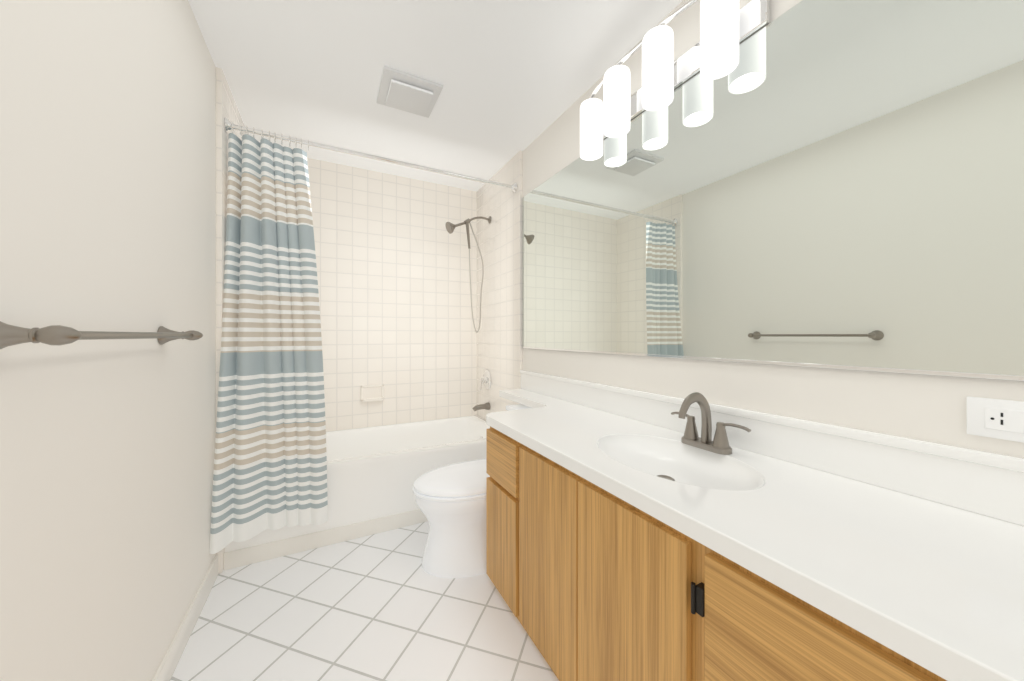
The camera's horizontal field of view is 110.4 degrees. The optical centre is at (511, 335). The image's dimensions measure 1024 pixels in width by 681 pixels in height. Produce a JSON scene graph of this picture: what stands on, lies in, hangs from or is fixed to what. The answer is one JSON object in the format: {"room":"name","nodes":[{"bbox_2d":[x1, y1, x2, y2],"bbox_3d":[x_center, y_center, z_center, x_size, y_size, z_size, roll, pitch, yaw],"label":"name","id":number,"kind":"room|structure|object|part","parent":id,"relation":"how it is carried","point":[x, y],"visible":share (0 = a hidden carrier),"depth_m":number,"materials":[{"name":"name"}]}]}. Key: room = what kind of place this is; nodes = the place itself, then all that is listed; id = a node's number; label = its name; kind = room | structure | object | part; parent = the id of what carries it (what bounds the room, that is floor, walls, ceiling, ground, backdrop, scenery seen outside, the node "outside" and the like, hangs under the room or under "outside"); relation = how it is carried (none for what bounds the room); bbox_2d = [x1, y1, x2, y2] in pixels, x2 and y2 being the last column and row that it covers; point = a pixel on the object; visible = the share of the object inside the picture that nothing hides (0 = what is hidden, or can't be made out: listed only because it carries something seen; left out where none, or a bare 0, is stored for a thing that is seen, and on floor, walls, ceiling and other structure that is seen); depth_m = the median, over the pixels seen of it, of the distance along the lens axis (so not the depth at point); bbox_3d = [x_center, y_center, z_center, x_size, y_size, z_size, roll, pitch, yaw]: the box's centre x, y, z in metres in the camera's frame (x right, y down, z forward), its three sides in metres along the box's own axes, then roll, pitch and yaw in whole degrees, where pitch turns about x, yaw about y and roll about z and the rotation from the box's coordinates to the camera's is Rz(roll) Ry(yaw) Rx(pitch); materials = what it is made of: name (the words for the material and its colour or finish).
{"room":"bathroom","nodes":[
{"label":"bathroom","id":0,"kind":"room"},
{"bbox_2d":[0,0,215,680],"bbox_3d":[-0.857,-0.070,0.512,0.100,2.440,4.500,0,0,-28],"label":"wall","id":1,"kind":"structure","parent":0,"point":[107,174],"depth_m":0.85,"materials":[{"name":"white paint"}]},
{"bbox_2d":[0,321,202,348],"bbox_3d":[-0.928,0.000,0.873,0.105,0.060,0.725,0,0,-28],"label":"towel rail","id":2,"kind":"object","parent":1,"relation":"attached to","point":[10,335],"visible":1,"depth_m":0.59,"materials":[{"name":"silver metal"}]},
{"bbox_2d":[152,554,217,680],"bbox_3d":[-0.616,1.100,0.169,0.012,0.100,3.469,0,0,-28],"label":"baseboard","id":3,"kind":"structure","parent":1,"relation":"attached to","point":[170,660],"depth_m":1.32,"materials":[{"name":"white wood"}]},
{"bbox_2d":[216,67,247,573],"bbox_3d":[-1.603,-0.070,2.080,0.025,2.440,0.830,0,0,-28],"label":"tile","id":4,"kind":"structure","parent":1,"relation":"attached to","point":[226,107],"depth_m":1.72,"materials":[{"name":"white paint"}]},
{"bbox_2d":[209,117,517,553],"bbox_3d":[-0.680,-0.050,2.085,1.661,2.069,0.243,0,0,-28],"label":"rail","id":5,"kind":"object","parent":4,"relation":"attached to","point":[270,465],"visible":1,"depth_m":1.81,"materials":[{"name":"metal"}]},
{"bbox_2d":[209,132,327,553],"bbox_3d":[-1.206,-0.010,1.811,0.476,1.990,0.243,0,0,-27],"label":"shower curtain","id":6,"kind":"object","parent":5,"relation":"hanging from","point":[270,471],"depth_m":1.81,"materials":[{"name":"multicoloured fabric"}]},
{"bbox_2d":[170,521,558,680],"bbox_3d":[-0.063,1.200,0.925,1.890,0.100,4.500,0,0,-28],"label":"floor","id":7,"kind":"structure","parent":0,"point":[383,606],"depth_m":1.41,"materials":[{"name":"tile"}]},
{"bbox_2d":[225,415,489,551],"bbox_3d":[-0.865,0.930,2.466,1.636,0.440,0.773,0,0,-28],"label":"bathtub","id":8,"kind":"object","parent":7,"relation":"on","point":[375,472],"visible":0.35,"depth_m":2.16,"materials":[{"name":"white ceramic"}]},
{"bbox_2d":[224,509,427,569],"bbox_3d":[-0.845,1.107,2.034,1.273,0.085,0.010,0,0,-28],"label":"baseboard","id":9,"kind":"structure","parent":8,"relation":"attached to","point":[261,552],"depth_m":1.92,"materials":[{"name":"white tile"}]},
{"bbox_2d":[413,404,530,577],"bbox_3d":[-0.111,0.792,1.933,0.839,0.716,0.433,0,0,-28],"label":"toilet","id":10,"kind":"object","parent":7,"relation":"on","point":[450,500],"visible":0.5,"depth_m":1.72,"materials":[{"name":"white ceramic"}]},
{"bbox_3d":[-0.211,0.751,1.881,0.612,0.050,0.416,0,0,-27],"label":"seat","id":11,"kind":"part","parent":10,"relation":"part of","materials":[{"name":"white plastic"}]},
{"bbox_2d":[486,410,621,607],"bbox_3d":[0.191,0.782,1.665,0.552,0.737,0.314,0,0,-28],"label":"base cabinet","id":12,"kind":"object","parent":7,"relation":"on","point":[498,436],"depth_m":1.55,"materials":[{"name":"brown wood"}]},
{"bbox_3d":[-0.042,0.890,1.540,0.024,0.450,0.292,0,0,-27],"label":"door","id":13,"kind":"part","parent":12,"relation":"part of","materials":[{"name":"brown wood"}]},
{"bbox_3d":[-0.042,0.541,1.540,0.024,0.208,0.292,0,0,-27],"label":"drawer","id":14,"kind":"part","parent":12,"relation":"part of","materials":[{"name":"brown wood"}]},
{"bbox_2d":[510,422,689,680],"bbox_3d":[0.349,0.782,1.360,0.552,0.737,0.372,0,0,-28],"label":"base cabinet","id":15,"kind":"object","parent":7,"relation":"on","point":[540,464],"depth_m":1.26,"materials":[{"name":"brown wood"}]},
{"bbox_3d":[0.119,0.776,1.236,0.018,0.678,0.360,0,0,-27],"label":"door","id":16,"kind":"part","parent":15,"relation":"part of","materials":[{"name":"brown wood"}]},
{"bbox_2d":[570,442,817,680],"bbox_3d":[0.525,0.782,1.024,0.552,0.737,0.387,0,0,-28],"label":"base cabinet","id":17,"kind":"object","parent":7,"relation":"on","point":[634,535],"depth_m":0.92,"materials":[{"name":"brown wood"}]},
{"bbox_3d":[0.289,0.776,0.910,0.018,0.678,0.364,0,0,-27],"label":"door","id":18,"kind":"part","parent":17,"relation":"part of","materials":[{"name":"brown wood"}]},
{"bbox_2d":[670,392,751,454],"bbox_3d":[0.596,0.277,1.153,0.160,0.185,0.272,0,0,-27],"label":"faucet","id":19,"kind":"object","parent":17,"relation":"on","point":[719,445],"depth_m":1.16,"materials":[{"name":"silver metal"}]},
{"bbox_2d":[682,478,1023,680],"bbox_3d":[0.703,0.782,0.681,0.552,0.737,0.385,0,0,-28],"label":"base cabinet","id":20,"kind":"object","parent":7,"relation":"on","point":[820,579],"depth_m":0.59,"materials":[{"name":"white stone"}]},
{"bbox_3d":[0.475,0.776,0.553,0.018,0.678,0.362,0,0,-27],"label":"door","id":21,"kind":"part","parent":20,"relation":"part of","materials":[{"name":"brown wood"}]},
{"bbox_2d":[188,0,682,191],"bbox_3d":[-0.063,-1.340,0.925,1.890,0.100,4.500,0,0,-28],"label":"ceiling","id":22,"kind":"structure","parent":0,"point":[513,77],"depth_m":1.70,"materials":[{"name":"white paint"}]},
{"bbox_2d":[377,66,442,117],"bbox_3d":[-0.549,-1.269,1.890,0.290,0.042,0.290,0,0,-28],"label":"fan","id":23,"kind":"object","parent":22,"relation":"attached to","point":[404,91],"visible":1,"depth_m":1.84,"materials":[{"name":"white plastic"}]},
{"bbox_2d":[523,0,1023,457],"bbox_3d":[0.731,-0.070,1.339,0.100,2.440,4.500,0,0,-28],"label":"wall","id":24,"kind":"structure","parent":0,"point":[930,408],"depth_m":1.09,"materials":[{"name":"white paint"}]},
{"bbox_2d":[477,150,522,420],"bbox_3d":[-0.126,-0.070,2.849,0.025,2.440,0.830,0,0,-28],"label":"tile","id":25,"kind":"structure","parent":24,"relation":"attached to","point":[499,333],"depth_m":2.75,"materials":[{"name":"white tile"}]},
{"bbox_2d":[446,216,490,332],"bbox_3d":[-0.343,-0.501,2.833,0.372,0.959,0.092,0,0,-28],"label":"shower head","id":26,"kind":"object","parent":25,"relation":"attached to","point":[450,227],"visible":1,"depth_m":2.82},
{"bbox_2d":[472,402,489,410],"bbox_3d":[-0.255,0.586,2.911,0.143,0.062,0.060,0,0,-28],"label":"tub spout","id":27,"kind":"object","parent":25,"relation":"attached to","point":[485,406],"visible":1,"depth_m":2.90,"materials":[{"name":"silver metal"}]},
{"bbox_2d":[480,370,490,389],"bbox_3d":[-0.233,0.372,2.956,0.064,0.167,0.164,0,0,-28],"label":"shower valve","id":28,"kind":"object","parent":25,"relation":"attached to","point":[486,379],"visible":1,"depth_m":2.94,"materials":[{"name":"silver metal"}]},
{"bbox_2d":[580,0,769,160],"bbox_3d":[0.523,-1.009,1.434,0.176,0.278,0.864,0,0,-28],"label":"sconce","id":29,"kind":"object","parent":24,"relation":"attached to","point":[727,27],"visible":1,"depth_m":1.29,"materials":[{"name":"white glass"}]},
{"bbox_2d":[522,0,1023,380],"bbox_3d":[0.700,-0.435,1.275,0.009,1.049,2.716,0,0,-28],"label":"mirror","id":30,"kind":"object","parent":24,"relation":"attached to","point":[836,184],"visible":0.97,"depth_m":0.99,"materials":[{"name":"clear glass"}]},
{"bbox_2d":[967,396,1023,442],"bbox_3d":[0.999,0.170,0.700,0.009,0.080,0.130,0,0,-28],"label":"electrical outlet plate","id":31,"kind":"object","parent":24,"relation":"attached to","point":[996,418],"visible":1,"depth_m":0.72,"materials":[{"name":"white plastic"}]},
{"bbox_3d":[-1.079,-0.070,2.877,1.690,2.440,0.100,0,0,-28],"label":"wall","id":32,"kind":"structure","parent":0,"visible":0},
{"bbox_2d":[307,158,476,431],"bbox_3d":[-1.050,-0.070,2.821,1.640,2.440,0.025,0,0,-28],"label":"tile","id":33,"kind":"structure","parent":32,"relation":"attached to","point":[392,265],"depth_m":2.86,"materials":[{"name":"white tile"}]},
{"bbox_2d":[361,385,383,401],"bbox_3d":[-1.081,0.450,2.760,0.170,0.120,0.054,0,0,-28],"label":"soap dish","id":34,"kind":"object","parent":33,"relation":"attached to","point":[369,393],"visible":1,"depth_m":2.77,"materials":[{"name":"white ceramic"}]}
]}

